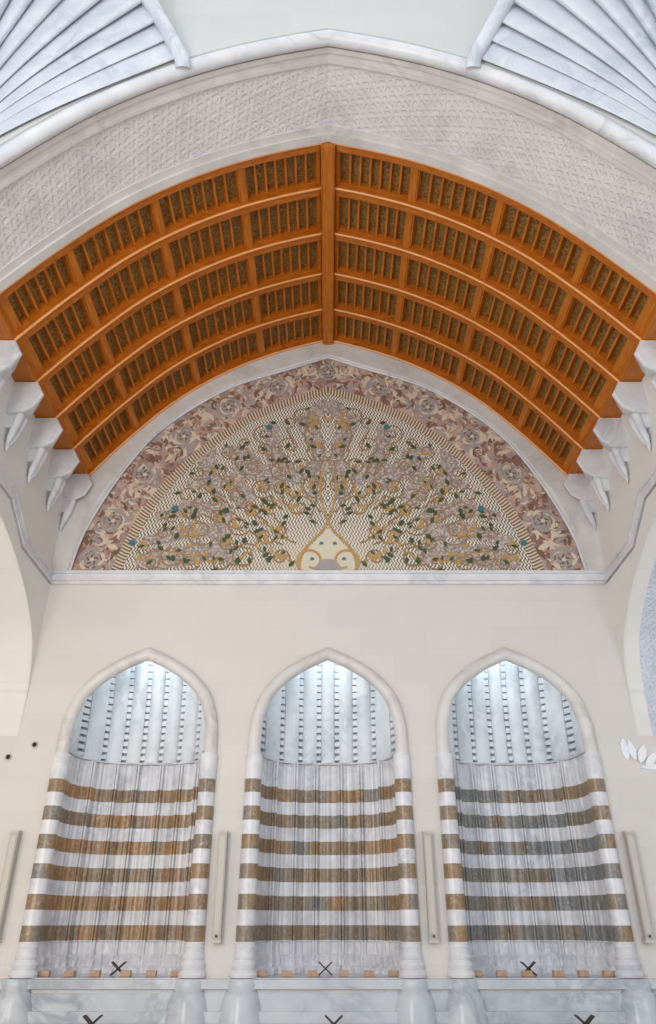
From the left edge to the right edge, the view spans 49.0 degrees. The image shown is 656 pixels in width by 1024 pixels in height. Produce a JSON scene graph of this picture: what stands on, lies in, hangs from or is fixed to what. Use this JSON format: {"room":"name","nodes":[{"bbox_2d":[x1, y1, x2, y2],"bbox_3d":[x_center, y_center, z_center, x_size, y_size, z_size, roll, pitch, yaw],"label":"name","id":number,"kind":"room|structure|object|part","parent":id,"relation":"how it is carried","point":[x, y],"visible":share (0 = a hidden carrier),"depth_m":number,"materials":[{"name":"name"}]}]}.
{"room":"mosque","nodes":[
{"label":"mosque","id":0,"kind":"room"},
{"bbox_2d":[0,375,65,735],"bbox_3d":[-4.950,-0.602,7.826,1.500,4.400,7.000,0,-30,0],"label":"wall","id":1,"kind":"structure","parent":0,"point":[43,527],"depth_m":10.10,"materials":[{"name":"paint"}]},
{"bbox_2d":[0,340,21,390],"bbox_3d":[-3.987,-1.631,8.816,0.425,1.010,0.300,0,-30,0],"label":"corbel","id":2,"kind":"object","parent":1,"relation":"attached to","point":[10,353],"visible":1,"depth_m":8.84,"materials":[{"name":"white stone"}]},
{"bbox_2d":[5,382,43,450],"bbox_3d":[-3.987,-1.240,9.503,0.425,1.010,0.300,0,-30,0],"label":"corbel","id":3,"kind":"object","parent":1,"relation":"attached to","point":[25,397],"visible":1,"depth_m":9.46,"materials":[{"name":"white stone"}]},
{"bbox_2d":[0,465,53,582],"bbox_3d":[-4.175,-0.412,8.829,0.070,0.605,4.932,0,-30,0],"label":"trim","id":4,"kind":"structure","parent":1,"relation":"attached to","point":[6,484],"depth_m":9.78,"materials":[{"name":"grey stone"}]},
{"bbox_2d":[27,418,62,482],"bbox_3d":[-3.987,-0.848,10.189,0.425,1.010,0.300,0,-30,0],"label":"corbel","id":5,"kind":"object","parent":1,"relation":"attached to","point":[45,433],"visible":1,"depth_m":10.14,"materials":[{"name":"white stone"}]},
{"bbox_2d":[47,449,79,511],"bbox_3d":[-3.987,-0.457,10.875,0.425,1.010,0.300,0,-30,0],"label":"corbel","id":6,"kind":"object","parent":1,"relation":"attached to","point":[63,462],"visible":1,"depth_m":10.83,"materials":[{"name":"white stone"}]},
{"bbox_2d":[60,474,91,530],"bbox_3d":[-3.987,-0.157,11.401,0.425,1.010,0.120,0,-30,0],"label":"corbel","id":7,"kind":"object","parent":1,"relation":"attached to","point":[77,486],"visible":1,"depth_m":11.43,"materials":[{"name":"white stone"}]},
{"bbox_2d":[0,0,189,134],"bbox_3d":[-3.576,-5.426,7.357,1.880,4.016,4.084,-24,-37,35],"label":"shell squinch","id":8,"kind":"object","parent":1,"relation":"attached to","point":[54,53],"visible":1,"depth_m":8.10,"materials":[{"name":"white stone"}]},
{"bbox_3d":[-3.002,-6.580,7.426,0.342,1.911,4.084,-24,-37,35],"label":"rim moulding","id":9,"kind":"part","parent":8,"relation":"part of","materials":[{"name":"white stone"}]},
{"bbox_2d":[0,142,655,476],"bbox_3d":[0.000,-2.919,10.877,8.390,3.320,3.976,0,-30,0],"label":"ceiling","id":10,"kind":"structure","parent":0,"point":[202,278],"depth_m":10.66,"materials":[{"name":"orange wood"}]},
{"bbox_3d":[-2.086,-3.784,9.561,3.958,3.012,0.600,0,-30,0],"label":"coffer panel","id":11,"kind":"part","parent":10,"relation":"part of","materials":[{"name":"brown wood"}]},
{"bbox_3d":[-2.103,-3.676,9.499,4.074,3.204,0.580,0,-30,0],"label":"coffer rail","id":12,"kind":"part","parent":10,"relation":"part of","materials":[{"name":"orange wood"}]},
{"bbox_3d":[-2.086,-3.415,10.208,3.958,3.012,0.690,0,-30,0],"label":"coffer panel","id":13,"kind":"part","parent":10,"relation":"part of","materials":[{"name":"brown wood"}]},
{"bbox_3d":[-2.103,-3.307,10.146,4.074,3.204,0.670,0,-30,0],"label":"coffer rail","id":14,"kind":"part","parent":10,"relation":"part of","materials":[{"name":"orange wood"}]},
{"bbox_3d":[-2.086,-3.024,10.894,3.958,3.012,0.690,0,-30,0],"label":"coffer panel","id":15,"kind":"part","parent":10,"relation":"part of","materials":[{"name":"brown wood"}]},
{"bbox_3d":[-2.103,-2.915,10.832,4.074,3.204,0.670,0,-30,0],"label":"coffer rail","id":16,"kind":"part","parent":10,"relation":"part of","materials":[{"name":"orange wood"}]},
{"bbox_3d":[-2.086,-2.632,11.581,3.958,3.012,0.690,0,-30,0],"label":"coffer panel","id":17,"kind":"part","parent":10,"relation":"part of","materials":[{"name":"brown wood"}]},
{"bbox_3d":[-2.103,-2.524,11.519,4.074,3.204,0.670,0,-30,0],"label":"coffer rail","id":18,"kind":"part","parent":10,"relation":"part of","materials":[{"name":"orange wood"}]},
{"bbox_3d":[-2.086,-2.244,12.262,3.958,3.012,0.680,0,-30,0],"label":"coffer panel","id":19,"kind":"part","parent":10,"relation":"part of","materials":[{"name":"brown wood"}]},
{"bbox_3d":[-2.103,-2.135,12.201,4.074,3.204,0.660,0,-30,0],"label":"coffer rail","id":20,"kind":"part","parent":10,"relation":"part of","materials":[{"name":"orange wood"}]},
{"bbox_3d":[-0.166,-4.963,10.233,0.112,0.217,0.600,0,-30,0],"label":"edge rail","id":21,"kind":"part","parent":10,"relation":"part of","materials":[{"name":"orange wood"}]},
{"bbox_3d":[-0.166,-4.594,10.881,0.112,0.217,0.690,0,-30,0],"label":"edge rail","id":22,"kind":"part","parent":10,"relation":"part of","materials":[{"name":"orange wood"}]},
{"bbox_3d":[-0.166,-4.203,11.567,0.112,0.217,0.690,0,-30,0],"label":"edge rail","id":23,"kind":"part","parent":10,"relation":"part of","materials":[{"name":"orange wood"}]},
{"bbox_3d":[-0.166,-3.812,12.253,0.112,0.217,0.690,0,-30,0],"label":"edge rail","id":24,"kind":"part","parent":10,"relation":"part of","materials":[{"name":"orange wood"}]},
{"bbox_3d":[-0.166,-3.422,12.935,0.112,0.217,0.680,0,-30,0],"label":"edge rail","id":25,"kind":"part","parent":10,"relation":"part of","materials":[{"name":"orange wood"}]},
{"bbox_3d":[0.166,-3.422,12.935,0.112,0.217,0.680,0,-30,0],"label":"edge rail","id":26,"kind":"part","parent":10,"relation":"part of","materials":[{"name":"orange wood"}]},
{"bbox_3d":[0.166,-3.812,12.253,0.112,0.217,0.690,0,-30,0],"label":"edge rail","id":27,"kind":"part","parent":10,"relation":"part of","materials":[{"name":"orange wood"}]},
{"bbox_3d":[0.166,-4.203,11.567,0.112,0.217,0.690,0,-30,0],"label":"edge rail","id":28,"kind":"part","parent":10,"relation":"part of","materials":[{"name":"orange wood"}]},
{"bbox_3d":[0.166,-4.594,10.881,0.112,0.217,0.690,0,-30,0],"label":"edge rail","id":29,"kind":"part","parent":10,"relation":"part of","materials":[{"name":"orange wood"}]},
{"bbox_3d":[0.166,-4.963,10.233,0.112,0.217,0.600,0,-30,0],"label":"edge rail","id":30,"kind":"part","parent":10,"relation":"part of","materials":[{"name":"orange wood"}]},
{"bbox_3d":[2.103,-2.135,12.201,4.074,3.204,0.660,0,-30,0],"label":"coffer rail","id":31,"kind":"part","parent":10,"relation":"part of","materials":[{"name":"orange wood"}]},
{"bbox_3d":[2.086,-2.244,12.262,3.958,3.012,0.680,0,-30,0],"label":"coffer panel","id":32,"kind":"part","parent":10,"relation":"part of","materials":[{"name":"orange wood"}]},
{"bbox_3d":[2.103,-2.524,11.519,4.074,3.204,0.670,0,-30,0],"label":"coffer rail","id":33,"kind":"part","parent":10,"relation":"part of","materials":[{"name":"orange wood"}]},
{"bbox_3d":[2.086,-2.632,11.581,3.958,3.012,0.690,0,-30,0],"label":"coffer panel","id":34,"kind":"part","parent":10,"relation":"part of","materials":[{"name":"brown wood"}]},
{"bbox_3d":[2.103,-2.915,10.832,4.074,3.204,0.670,0,-30,0],"label":"coffer rail","id":35,"kind":"part","parent":10,"relation":"part of","materials":[{"name":"orange wood"}]},
{"bbox_3d":[2.086,-3.024,10.894,3.958,3.012,0.690,0,-30,0],"label":"coffer panel","id":36,"kind":"part","parent":10,"relation":"part of","materials":[{"name":"brown wood"}]},
{"bbox_3d":[2.103,-3.307,10.146,4.074,3.204,0.670,0,-30,0],"label":"coffer rail","id":37,"kind":"part","parent":10,"relation":"part of","materials":[{"name":"orange wood"}]},
{"bbox_3d":[2.086,-3.415,10.208,3.958,3.012,0.690,0,-30,0],"label":"coffer panel","id":38,"kind":"part","parent":10,"relation":"part of","materials":[{"name":"brown wood"}]},
{"bbox_3d":[2.103,-3.676,9.499,4.074,3.204,0.580,0,-30,0],"label":"coffer rail","id":39,"kind":"part","parent":10,"relation":"part of","materials":[{"name":"orange wood"}]},
{"bbox_3d":[2.086,-3.784,9.561,3.958,3.012,0.600,0,-30,0],"label":"coffer panel","id":40,"kind":"part","parent":10,"relation":"part of","materials":[{"name":"brown wood"}]},
{"bbox_2d":[0,393,655,977],"bbox_3d":[0.000,1.538,10.669,16.000,11.300,0.060,0,-30,0],"label":"wall","id":41,"kind":"structure","parent":0,"point":[236,639],"depth_m":10.28,"materials":[{"name":"paint"}]},
{"bbox_2d":[5,754,10,759],"bbox_3d":[-4.280,3.278,9.622,0.084,0.084,0.036,0,-30,0],"label":"wall sensor","id":42,"kind":"object","parent":41,"relation":"attached to","point":[8,756],"visible":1,"depth_m":9.61,"materials":[{"name":"grey paint"}]},
{"bbox_2d":[0,830,22,942],"bbox_3d":[-3.950,4.572,8.813,0.112,1.220,0.159,0,-30,0],"label":"speaker","id":43,"kind":"object","parent":41,"relation":"attached to","point":[8,870],"visible":1,"depth_m":8.84},
{"bbox_2d":[0,836,15,917],"bbox_3d":[-3.950,4.533,8.774,0.070,1.060,0.010,0,-30,0],"label":"grille","id":44,"kind":"object","parent":43,"relation":"attached to","point":[11,850],"depth_m":8.83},
{"bbox_2d":[31,741,37,747],"bbox_3d":[-3.960,3.139,9.701,0.084,0.084,0.036,0,-30,0],"label":"wall sensor","id":45,"kind":"object","parent":41,"relation":"attached to","point":[34,744],"visible":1,"depth_m":9.69,"materials":[{"name":"grey paint"}]},
{"bbox_2d":[211,830,228,942],"bbox_3d":[-1.320,4.572,8.813,0.112,1.220,0.159,0,-30,0],"label":"speaker","id":46,"kind":"object","parent":41,"relation":"attached to","point":[223,834],"visible":1,"depth_m":8.75},
{"bbox_2d":[213,836,225,933],"bbox_3d":[-1.320,4.533,8.774,0.070,1.060,0.010,0,-30,0],"label":"grille","id":47,"kind":"object","parent":46,"relation":"attached to","point":[221,860],"depth_m":8.76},
{"bbox_2d":[51,342,604,569],"bbox_3d":[0.000,-1.094,12.079,8.400,4.670,0.100,0,-30,0],"label":"trim","id":48,"kind":"structure","parent":41,"relation":"attached to","point":[102,479],"depth_m":12.12,"materials":[{"name":"white stone"}]},
{"bbox_2d":[49,570,606,584],"bbox_3d":[0.000,0.997,10.875,8.400,0.185,0.140,0,-30,0],"label":"trim","id":49,"kind":"structure","parent":41,"relation":"attached to","point":[60,577],"depth_m":10.84,"materials":[{"name":"grey stone"}]},
{"bbox_2d":[72,359,583,569],"bbox_3d":[0.000,-0.908,11.993,7.860,4.339,0.020,0,-30,0],"label":"lunette","id":50,"kind":"object","parent":41,"relation":"attached to","point":[317,480],"visible":1,"depth_m":11.65,"materials":[{"name":"paint"}]},
{"bbox_2d":[0,978,655,1023],"bbox_3d":[0.000,5.563,8.189,15.700,0.410,0.260,0,-30,0],"label":"plinth","id":51,"kind":"object","parent":41,"relation":"attached to","point":[54,1001],"visible":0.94,"depth_m":8.12,"materials":[{"name":"white stone"}]},
{"bbox_2d":[0,647,217,1023],"bbox_3d":[-2.575,3.746,9.812,2.494,5.185,1.542,0,-30,0],"label":"niche","id":52,"kind":"object","parent":51,"relation":"on","point":[120,874],"visible":0.82,"depth_m":9.66,"materials":[{"name":"stone"}]},
{"bbox_2d":[110,961,126,975],"bbox_3d":[-2.520,5.484,8.637,0.169,0.144,0.100,0,-30,0],"label":"book stand","id":53,"kind":"object","parent":52,"relation":"on","point":[115,965],"visible":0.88,"depth_m":8.62,"materials":[{"name":"brown wood"}]},
{"bbox_3d":[-2.575,2.604,10.004,2.163,1.494,0.176,0,-30,0],"label":"arch moulding","id":54,"kind":"part","parent":52,"relation":"part of","materials":[{"name":"white stone"}]},
{"bbox_3d":[-2.575,3.454,10.089,1.841,0.027,0.891,0,-30,0],"label":"string moulding","id":55,"kind":"part","parent":52,"relation":"part of","materials":[{"name":"stone"}]},
{"bbox_2d":[69,661,204,763],"bbox_3d":[-2.575,2.560,10.645,2.120,2.100,0.970,0,-30,0],"label":"hood","id":56,"kind":"object","parent":52,"relation":"attached to","point":[145,713],"depth_m":10.64,"materials":[{"name":"stone"}]},
{"bbox_3d":[0.000,5.694,8.115,15.700,0.110,0.260,0,-30,0],"label":"moulding","id":57,"kind":"part","parent":51,"relation":"part of","materials":[{"name":"grey stone"}]},
{"bbox_2d":[219,647,436,1023],"bbox_3d":[0.000,3.746,9.812,2.494,5.185,1.542,0,-30,0],"label":"niche","id":58,"kind":"object","parent":51,"relation":"on","point":[328,874],"visible":0.88,"depth_m":9.68,"materials":[{"name":"stone"}]},
{"bbox_2d":[318,962,332,975],"bbox_3d":[-0.030,5.484,8.637,0.169,0.144,0.100,0,-30,0],"label":"book stand","id":59,"kind":"object","parent":58,"relation":"on","point":[330,973],"visible":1,"depth_m":8.60,"materials":[{"name":"brown wood"}]},
{"bbox_3d":[0.000,3.454,10.089,1.841,0.027,0.891,0,-30,0],"label":"string moulding","id":60,"kind":"part","parent":58,"relation":"part of","materials":[{"name":"stone"}]},
{"bbox_2d":[261,661,394,763],"bbox_3d":[0.000,2.560,10.645,2.120,2.100,0.970,0,-30,0],"label":"hood","id":61,"kind":"object","parent":58,"relation":"attached to","point":[327,713],"depth_m":10.65,"materials":[{"name":"stone"}]},
{"bbox_3d":[0.000,2.604,10.004,2.163,1.494,0.176,0,-30,0],"label":"arch moulding","id":62,"kind":"part","parent":58,"relation":"part of","materials":[{"name":"white stone"}]},
{"bbox_3d":[0.000,5.587,8.210,15.700,0.170,0.200,0,-30,0],"label":"panel","id":63,"kind":"part","parent":51,"relation":"part of","materials":[{"name":"grey stone"}]},
{"bbox_2d":[435,647,655,1023],"bbox_3d":[2.540,3.746,9.812,2.494,5.185,1.542,0,-30,0],"label":"niche","id":64,"kind":"object","parent":51,"relation":"on","point":[532,870],"visible":0.86,"depth_m":9.67,"materials":[{"name":"stone"}]},
{"bbox_3d":[2.540,3.454,10.089,1.841,0.027,0.891,0,-30,0],"label":"string moulding","id":65,"kind":"part","parent":64,"relation":"part of","materials":[{"name":"stone"}]},
{"bbox_2d":[449,661,584,763],"bbox_3d":[2.540,2.560,10.645,2.120,2.100,0.970,0,-30,0],"label":"hood","id":66,"kind":"object","parent":64,"relation":"attached to","point":[507,713],"depth_m":10.64,"materials":[{"name":"stone"}]},
{"bbox_3d":[2.540,2.604,10.004,2.163,1.494,0.176,0,-30,0],"label":"arch moulding","id":67,"kind":"part","parent":64,"relation":"part of","materials":[{"name":"white stone"}]},
{"bbox_2d":[520,961,536,975],"bbox_3d":[2.410,5.484,8.637,0.169,0.144,0.100,0,-30,0],"label":"book stand","id":68,"kind":"object","parent":64,"relation":"on","point":[529,967],"visible":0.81,"depth_m":8.62,"materials":[{"name":"brown wood"}]},
{"bbox_2d":[422,830,438,942],"bbox_3d":[1.250,4.572,8.813,0.112,1.220,0.159,0,-30,0],"label":"speaker","id":69,"kind":"object","parent":41,"relation":"attached to","point":[427,839],"visible":1,"depth_m":8.76},
{"bbox_2d":[425,836,436,933],"bbox_3d":[1.250,4.533,8.774,0.070,1.060,0.010,0,-30,0],"label":"grille","id":70,"kind":"object","parent":69,"relation":"attached to","point":[429,870],"depth_m":8.76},
{"bbox_2d":[619,738,655,769],"bbox_3d":[4.228,3.236,9.637,0.583,0.411,0.050,0,-30,0],"label":"ornament","id":71,"kind":"object","parent":41,"relation":"attached to","point":[627,749],"visible":1,"depth_m":9.62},
{"bbox_2d":[622,830,655,942],"bbox_3d":[3.800,4.572,8.813,0.112,1.220,0.159,0,-30,0],"label":"speaker","id":72,"kind":"object","parent":41,"relation":"attached to","point":[634,865],"visible":1,"depth_m":8.76},
{"bbox_2d":[628,836,651,933],"bbox_3d":[3.800,4.533,8.774,0.070,1.060,0.010,0,-30,0],"label":"grille","id":73,"kind":"object","parent":72,"relation":"attached to","point":[632,850],"depth_m":8.76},
{"bbox_2d":[0,0,655,145],"bbox_3d":[0.000,-6.117,8.854,8.600,7.600,0.080,0,-30,0],"label":"wall","id":74,"kind":"structure","parent":0,"point":[203,27],"depth_m":8.70,"materials":[{"name":"paint"}]},
{"bbox_2d":[0,29,655,291],"bbox_3d":[0.000,-4.281,8.561,8.507,3.460,1.400,0,-30,0],"label":"arch","id":75,"kind":"object","parent":74,"relation":"attached to","point":[127,142],"visible":0.98,"depth_m":8.62,"materials":[{"name":"stone"}]},
{"bbox_3d":[0.000,-4.442,7.944,7.998,3.129,0.170,0,-30,0],"label":"edge moulding","id":76,"kind":"part","parent":75,"relation":"part of","materials":[{"name":"white stone"}]},
{"bbox_2d":[320,151,335,259],"bbox_3d":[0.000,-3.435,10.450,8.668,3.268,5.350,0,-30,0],"label":"beam","id":77,"kind":"structure","parent":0,"point":[320,151],"depth_m":11.85,"materials":[{"name":"orange wood"}]},
{"bbox_2d":[590,375,655,735],"bbox_3d":[4.950,-0.602,7.826,1.500,4.400,7.000,0,-30,0],"label":"wall","id":78,"kind":"structure","parent":0,"point":[612,527],"depth_m":10.10,"materials":[{"name":"paint"}]},
{"bbox_2d":[466,0,655,134],"bbox_3d":[3.576,-5.426,7.357,1.880,4.016,4.084,24,-37,-35],"label":"shell squinch","id":79,"kind":"object","parent":78,"relation":"attached to","point":[600,53],"visible":1,"depth_m":8.10,"materials":[{"name":"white stone"}]},
{"bbox_3d":[3.002,-6.580,7.426,0.342,1.911,4.084,24,-37,-35],"label":"rim moulding","id":80,"kind":"part","parent":79,"relation":"part of","materials":[{"name":"white stone"}]},
{"bbox_2d":[564,474,595,530],"bbox_3d":[3.987,-0.157,11.401,0.425,1.010,0.120,0,-30,0],"label":"corbel","id":81,"kind":"object","parent":78,"relation":"attached to","point":[578,486],"visible":1,"depth_m":11.43,"materials":[{"name":"white stone"}]},
{"bbox_2d":[576,449,608,511],"bbox_3d":[3.987,-0.457,10.875,0.425,1.010,0.300,0,-30,0],"label":"corbel","id":82,"kind":"object","parent":78,"relation":"attached to","point":[592,462],"visible":1,"depth_m":10.83,"materials":[{"name":"white stone"}]},
{"bbox_2d":[593,418,628,482],"bbox_3d":[3.987,-0.848,10.189,0.425,1.010,0.300,0,-30,0],"label":"corbel","id":83,"kind":"object","parent":78,"relation":"attached to","point":[610,433],"visible":1,"depth_m":10.14,"materials":[{"name":"white stone"}]},
{"bbox_2d":[602,465,655,582],"bbox_3d":[4.175,-0.412,8.829,0.070,0.605,4.932,0,-30,0],"label":"trim","id":84,"kind":"structure","parent":78,"relation":"attached to","point":[649,484],"depth_m":9.78,"materials":[{"name":"grey stone"}]},
{"bbox_2d":[612,382,650,450],"bbox_3d":[3.987,-1.240,9.503,0.425,1.010,0.300,0,-30,0],"label":"corbel","id":85,"kind":"object","parent":78,"relation":"attached to","point":[630,397],"visible":1,"depth_m":9.46,"materials":[{"name":"white stone"}]},
{"bbox_2d":[634,340,655,390],"bbox_3d":[3.987,-1.631,8.816,0.425,1.010,0.300,0,-30,0],"label":"corbel","id":86,"kind":"object","parent":78,"relation":"attached to","point":[645,353],"visible":1,"depth_m":8.84,"materials":[{"name":"white stone"}]},
{"bbox_3d":[0.000,2.387,0.653,18.000,0.100,21.500,0,-30,0],"label":"floor","id":87,"kind":"structure","parent":0,"visible":0},
{"bbox_3d":[0.000,5.684,7.251,15.700,0.710,1.230,0,-30,0],"label":"stone bench","id":88,"kind":"object","parent":87,"relation":"on","visible":0},
{"bbox_2d":[83,1014,102,1023],"bbox_3d":[-2.420,5.249,7.367,0.185,0.159,0.110,0,-30,0],"label":"book stand","id":89,"kind":"object","parent":88,"relation":"on","point":[88,1020],"visible":1,"depth_m":7.36,"materials":[{"name":"brown wood"}]},
{"bbox_2d":[325,1015,342,1023],"bbox_3d":[0.060,5.249,7.367,0.185,0.159,0.110,0,-30,0],"label":"book stand","id":90,"kind":"object","parent":88,"relation":"on","point":[326,1016],"visible":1,"depth_m":7.35,"materials":[{"name":"brown wood"}]},
{"bbox_2d":[574,1014,594,1023],"bbox_3d":[2.640,5.249,7.367,0.185,0.159,0.110,0,-30,0],"label":"book stand","id":91,"kind":"object","parent":88,"relation":"on","point":[590,1018],"visible":1,"depth_m":7.37,"materials":[{"name":"brown wood"}]}
]}

